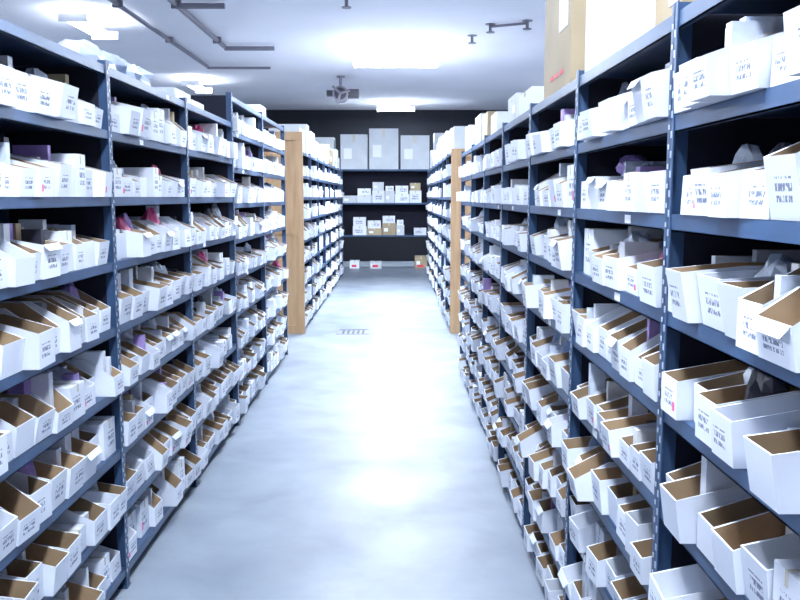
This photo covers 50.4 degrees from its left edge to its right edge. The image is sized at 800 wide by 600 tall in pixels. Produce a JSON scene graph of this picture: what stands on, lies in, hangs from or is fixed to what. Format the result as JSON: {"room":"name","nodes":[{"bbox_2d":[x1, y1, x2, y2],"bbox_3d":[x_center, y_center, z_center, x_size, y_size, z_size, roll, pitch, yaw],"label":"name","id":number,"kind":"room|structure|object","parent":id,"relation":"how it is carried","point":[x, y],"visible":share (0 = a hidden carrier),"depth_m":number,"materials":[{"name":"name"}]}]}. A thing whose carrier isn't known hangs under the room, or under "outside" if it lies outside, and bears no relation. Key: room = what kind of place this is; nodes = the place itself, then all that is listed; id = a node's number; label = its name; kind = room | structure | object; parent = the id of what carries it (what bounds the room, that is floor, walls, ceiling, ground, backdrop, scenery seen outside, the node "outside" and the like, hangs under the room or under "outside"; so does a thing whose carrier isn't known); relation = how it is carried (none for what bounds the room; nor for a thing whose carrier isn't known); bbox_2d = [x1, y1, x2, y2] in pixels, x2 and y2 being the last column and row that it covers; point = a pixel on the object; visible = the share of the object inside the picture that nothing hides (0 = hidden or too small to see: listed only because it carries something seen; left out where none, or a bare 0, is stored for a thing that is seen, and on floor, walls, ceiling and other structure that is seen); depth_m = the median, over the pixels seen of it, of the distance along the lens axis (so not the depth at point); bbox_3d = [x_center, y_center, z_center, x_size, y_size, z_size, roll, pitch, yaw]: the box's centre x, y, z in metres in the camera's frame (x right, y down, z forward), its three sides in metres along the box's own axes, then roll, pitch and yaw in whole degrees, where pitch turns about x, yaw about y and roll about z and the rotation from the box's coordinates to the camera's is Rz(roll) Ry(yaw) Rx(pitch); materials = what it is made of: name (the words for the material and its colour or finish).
{"room":"warehouse storage aisle","nodes":[
{"label":"warehouse storage aisle","id":0,"kind":"room"},
{"bbox_2d":[0,0,545,109],"bbox_3d":[-0.285,-2.936,7.198,12.500,0.100,25.000,0,7,0],"label":"ceiling","id":1,"kind":"structure","parent":0,"point":[311,40],"depth_m":11.22,"materials":[{"name":"paint"}]},
{"bbox_2d":[58,8,117,39],"bbox_3d":[-3.446,-3.071,9.433,0.300,0.170,1.020,0,7,0],"label":"fluorescent light fixture","id":2,"kind":"object","parent":1,"relation":"hanging from","point":[98,33],"visible":1,"depth_m":9.32,"materials":[{"name":"plastic"}]},
{"bbox_2d":[108,0,274,68],"bbox_3d":[-2.286,-2.854,7.309,1.300,0.090,11.220,0,7,0],"label":"conduit","id":3,"kind":"object","parent":1,"relation":"attached to","point":[175,4],"depth_m":9.92,"materials":[{"name":"grey metal"}]},
{"bbox_2d":[181,76,212,92],"bbox_3d":[-3.470,-3.689,14.546,0.300,0.170,1.020,0,7,0],"label":"fluorescent light fixture","id":4,"kind":"object","parent":1,"relation":"hanging from","point":[190,83],"visible":1,"depth_m":14.27,"materials":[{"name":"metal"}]},
{"bbox_2d":[342,0,350,8],"bbox_3d":[-0.542,-3.005,8.599,0.116,0.100,0.116,0,7,0],"label":"sprinkler head","id":5,"kind":"object","parent":1,"relation":"attached to","point":[346,6],"visible":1,"depth_m":8.58},
{"bbox_2d":[348,47,442,68],"bbox_3d":[-0.056,-3.331,11.584,1.220,0.170,1.300,0,7,0],"label":"fluorescent light fixture","id":6,"kind":"object","parent":1,"relation":"attached to","point":[358,59],"visible":1,"depth_m":11.57,"materials":[{"name":"plastic"}]},
{"bbox_2d":[377,106,414,111],"bbox_3d":[-0.087,-4.136,18.235,0.820,0.170,0.250,0,7,0],"label":"fluorescent light fixture","id":7,"kind":"object","parent":1,"relation":"hanging from","point":[378,108],"visible":1,"depth_m":18.18,"materials":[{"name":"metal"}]},
{"bbox_2d":[467,34,476,43],"bbox_3d":[0.899,-3.246,10.591,0.116,0.100,0.116,0,7,0],"label":"sprinkler head","id":8,"kind":"object","parent":1,"relation":"attached to","point":[472,36],"visible":1,"depth_m":10.58},
{"bbox_2d":[485,23,495,33],"bbox_3d":[1.052,-3.162,9.897,0.116,0.100,0.116,0,7,0],"label":"sprinkler head","id":9,"kind":"object","parent":1,"relation":"attached to","point":[490,31],"visible":1,"depth_m":9.88},
{"bbox_2d":[491,22,525,27],"bbox_3d":[1.253,-3.170,9.796,0.413,0.029,0.227,0,7,0],"label":"conduit","id":10,"kind":"object","parent":1,"relation":"attached to","point":[522,23],"depth_m":9.78,"materials":[{"name":"grey metal"}]},
{"bbox_2d":[522,19,532,29],"bbox_3d":[1.453,-3.138,9.700,0.116,0.100,0.116,0,7,0],"label":"sprinkler head","id":11,"kind":"object","parent":1,"relation":"attached to","point":[527,21],"visible":1,"depth_m":9.68},
{"bbox_2d":[110,261,544,599],"bbox_3d":[-0.285,0.638,7.631,12.500,0.100,25.000,0,7,0],"label":"floor","id":12,"kind":"structure","parent":0,"point":[363,468],"depth_m":4.44,"materials":[{"name":"concrete"}]},
{"bbox_2d":[0,18,287,599],"bbox_3d":[-1.266,-0.039,3.817,0.424,2.160,8.550,0,7,0],"label":"shelving","id":13,"kind":"object","parent":12,"relation":"on","point":[94,217],"visible":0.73,"depth_m":3.23,"materials":[{"name":"blue metal"}]},
{"bbox_2d":[57,39,153,85],"bbox_3d":[-1.253,-0.981,3.623,0.241,0.133,0.868,0,7,0],"label":"plastic bags","id":14,"kind":"object","parent":13,"relation":"on","point":[84,47],"visible":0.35,"depth_m":3.46},
{"bbox_2d":[0,55,287,599],"bbox_3d":[-1.223,-0.045,3.817,0.456,2.037,8.453,0,7,0],"label":"boxes","id":15,"kind":"object","parent":13,"relation":"in","point":[35,327],"visible":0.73,"depth_m":3.11,"materials":[{"name":"cardboard"}]},
{"bbox_2d":[154,87,190,103],"bbox_3d":[-1.291,-1.057,4.469,0.302,0.082,0.340,0,7,0],"label":"cardboard box","id":16,"kind":"object","parent":13,"relation":"on","point":[173,91],"visible":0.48,"depth_m":4.32,"materials":[{"name":"cardboard"}]},
{"bbox_2d":[191,99,203,109],"bbox_3d":[-1.313,-1.104,4.897,0.302,0.072,0.300,0,7,0],"label":"cardboard box","id":17,"kind":"object","parent":13,"relation":"on","point":[197,104],"visible":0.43,"depth_m":4.88,"materials":[{"name":"cardboard"}]},
{"bbox_2d":[246,104,265,116],"bbox_3d":[-1.262,-1.529,6.910,0.302,0.092,0.300,0,7,0],"label":"cardboard box","id":18,"kind":"object","parent":13,"relation":"on","point":[259,108],"visible":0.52,"depth_m":6.76,"materials":[{"name":"white cardboard"}]},
{"bbox_2d":[263,132,304,333],"bbox_3d":[-1.299,-0.723,9.302,0.490,2.200,0.045,0,7,0],"label":"wooden end panel","id":19,"kind":"object","parent":12,"relation":"on","point":[294,202],"visible":0.5,"depth_m":9.28,"materials":[{"name":"orange wood"}]},
{"bbox_2d":[303,152,342,325],"bbox_3d":[-1.299,-1.071,12.929,0.424,2.020,7.190,0,7,0],"label":"shelving","id":20,"kind":"object","parent":12,"relation":"on","point":[308,160],"visible":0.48,"depth_m":12.32,"materials":[{"name":"metal"}]},
{"bbox_2d":[303,166,343,326],"bbox_3d":[-1.252,-1.058,12.931,0.464,1.872,7.094,0,7,0],"label":"boxes","id":21,"kind":"object","parent":20,"relation":"in","point":[310,230],"visible":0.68,"depth_m":11.49,"materials":[{"name":"cardboard"}]},
{"bbox_2d":[336,329,369,333],"bbox_3d":[-0.524,0.355,9.534,0.360,0.004,0.350,0,7,0],"label":"floor drain","id":22,"kind":"object","parent":12,"relation":"on","point":[363,330],"visible":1,"depth_m":9.61,"materials":[{"name":"metal"}]},
{"bbox_2d":[339,169,429,239],"bbox_3d":[-0.311,-1.745,18.169,5.800,2.100,0.504,0,7,0],"label":"shelving unit","id":23,"kind":"object","parent":12,"relation":"on","point":[413,215],"visible":0.09,"depth_m":18.34,"materials":[{"name":"blue paint"}]},
{"bbox_2d":[315,128,444,234],"bbox_3d":[-0.421,-2.500,18.064,5.430,2.222,0.450,0,7,0],"label":"cartons","id":24,"kind":"object","parent":23,"relation":"on","point":[383,143],"visible":0.33,"depth_m":17.82,"materials":[{"name":"cardboard"}]},
{"bbox_2d":[427,152,450,321],"bbox_3d":[0.757,-1.072,12.939,0.424,2.020,7.190,0,7,0],"label":"shelving","id":25,"kind":"object","parent":12,"relation":"on","point":[446,160],"visible":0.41,"depth_m":11.98,"materials":[{"name":"blue metal"}]},
{"bbox_2d":[268,124,466,169],"bbox_3d":[-0.270,-2.219,12.668,2.380,0.357,6.687,0,7,0],"label":"cartons","id":26,"kind":"object","parent":25,"relation":"on","point":[454,138],"visible":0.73,"depth_m":10.67,"materials":[{"name":"cardboard"}]},
{"bbox_2d":[426,164,450,325],"bbox_3d":[0.717,-1.056,12.941,0.451,1.866,7.093,0,7,0],"label":"boxes","id":27,"kind":"object","parent":25,"relation":"in","point":[446,229],"visible":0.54,"depth_m":11.66,"materials":[{"name":"cardboard"}]},
{"bbox_2d":[450,149,470,332],"bbox_3d":[0.786,-0.635,9.323,0.460,2.020,0.045,0,7,0],"label":"wooden end panel","id":28,"kind":"object","parent":12,"relation":"on","point":[455,153],"visible":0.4,"depth_m":9.30,"materials":[{"name":"orange wood"}]},
{"bbox_2d":[460,0,799,599],"bbox_3d":[0.756,0.167,3.237,0.424,1.890,8.470,0,7,0],"label":"shelving","id":29,"kind":"object","parent":12,"relation":"on","point":[712,135],"visible":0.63,"depth_m":1.85,"materials":[{"name":"blue metal"}]},
{"bbox_2d":[465,125,474,150],"bbox_3d":[0.699,-1.320,6.970,0.302,0.202,0.350,0,7,0],"label":"cardboard box","id":30,"kind":"object","parent":29,"relation":"on","point":[468,128],"visible":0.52,"depth_m":6.88,"materials":[{"name":"white cardboard"}]},
{"bbox_2d":[470,129,474,147],"bbox_3d":[0.701,-1.239,6.552,0.302,0.142,0.300,0,7,0],"label":"cardboard box","id":31,"kind":"object","parent":29,"relation":"on","point":[472,132],"visible":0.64,"depth_m":6.47,"materials":[{"name":"cardboard"}]},
{"bbox_2d":[475,113,484,144],"bbox_3d":[0.703,-1.209,6.052,0.302,0.202,0.400,0,7,0],"label":"cardboard box","id":32,"kind":"object","parent":29,"relation":"on","point":[478,121],"visible":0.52,"depth_m":6.00,"materials":[{"name":"white cardboard"}]},
{"bbox_2d":[482,111,496,139],"bbox_3d":[0.706,-1.137,5.582,0.302,0.172,0.350,0,7,0],"label":"cardboard box","id":33,"kind":"object","parent":29,"relation":"on","point":[486,118],"visible":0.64,"depth_m":5.46,"materials":[{"name":"cardboard"}]},
{"bbox_2d":[491,111,507,133],"bbox_3d":[0.708,-1.049,5.064,0.302,0.122,0.300,0,7,0],"label":"cardboard box","id":34,"kind":"object","parent":29,"relation":"on","point":[498,117],"visible":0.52,"depth_m":4.92,"materials":[{"name":"white cardboard"}]},
{"bbox_2d":[508,93,522,122],"bbox_3d":[0.712,-0.958,4.269,0.302,0.132,0.300,0,7,0],"label":"cardboard box","id":35,"kind":"object","parent":29,"relation":"on","point":[513,102],"visible":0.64,"depth_m":4.21,"materials":[{"name":"cardboard"}]},
{"bbox_2d":[518,86,543,116],"bbox_3d":[0.714,-0.891,3.844,0.302,0.102,0.400,0,7,0],"label":"cardboard box","id":36,"kind":"object","parent":29,"relation":"on","point":[534,94],"visible":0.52,"depth_m":3.71,"materials":[{"name":"white cardboard"}]},
{"bbox_2d":[544,0,585,98],"bbox_3d":[0.728,-1.072,3.006,0.342,0.662,0.500,0,7,0],"label":"cardboard box","id":37,"kind":"object","parent":29,"relation":"on","point":[565,20],"visible":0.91,"depth_m":2.91,"materials":[{"name":"cardboard"}]},
{"bbox_2d":[585,0,605,71],"bbox_3d":[0.735,-0.811,2.514,0.332,0.262,0.200,0,7,0],"label":"cardboard box","id":38,"kind":"object","parent":29,"relation":"on","point":[595,9],"visible":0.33,"depth_m":2.50,"materials":[{"name":"white cardboard"}]},
{"bbox_2d":[604,0,617,59],"bbox_3d":[0.751,-0.780,2.347,0.342,0.242,0.120,0,7,0],"label":"cardboard box","id":39,"kind":"object","parent":29,"relation":"on","point":[611,5],"visible":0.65,"depth_m":2.35,"materials":[{"name":"cardboard"}]},
{"bbox_2d":[616,0,629,51],"bbox_3d":[0.752,-0.741,2.185,0.342,0.202,0.190,0,7,0],"label":"cardboard box","id":40,"kind":"object","parent":29,"relation":"on","point":[623,7],"visible":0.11,"depth_m":2.22,"materials":[{"name":"white cardboard"}]},
{"bbox_2d":[456,6,799,599],"bbox_3d":[0.708,0.173,3.238,0.460,1.807,8.373,0,7,0],"label":"boxes","id":41,"kind":"object","parent":29,"relation":"in","point":[749,418],"visible":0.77,"depth_m":1.91,"materials":[{"name":"cardboard"}]},
{"bbox_2d":[629,0,655,42],"bbox_3d":[0.733,-0.708,1.998,0.342,0.182,0.170,0,7,0],"label":"cardboard box","id":42,"kind":"object","parent":29,"relation":"on","point":[642,12],"visible":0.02,"depth_m":1.99,"materials":[{"name":"white cardboard"}]},
{"bbox_2d":[655,0,694,25],"bbox_3d":[0.733,-0.647,1.824,0.322,0.102,0.170,0,7,0],"label":"cardboard box","id":43,"kind":"object","parent":29,"relation":"on","point":[663,11],"visible":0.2,"depth_m":1.85,"materials":[{"name":"cardboard"}]},
{"bbox_2d":[327,76,358,103],"bbox_3d":[-0.953,-3.488,14.138,0.530,0.471,0.322,0,7,0],"label":"ceiling fan","id":44,"kind":"object","parent":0,"point":[340,93],"depth_m":14.06,"materials":[{"name":"grey metal"}]},
{"bbox_2d":[263,110,507,260],"bbox_3d":[-0.344,-2.657,19.873,12.500,3.700,0.100,0,7,0],"label":"wall","id":45,"kind":"structure","parent":0,"point":[323,123],"depth_m":19.66,"materials":[{"name":"paint"}]}
]}

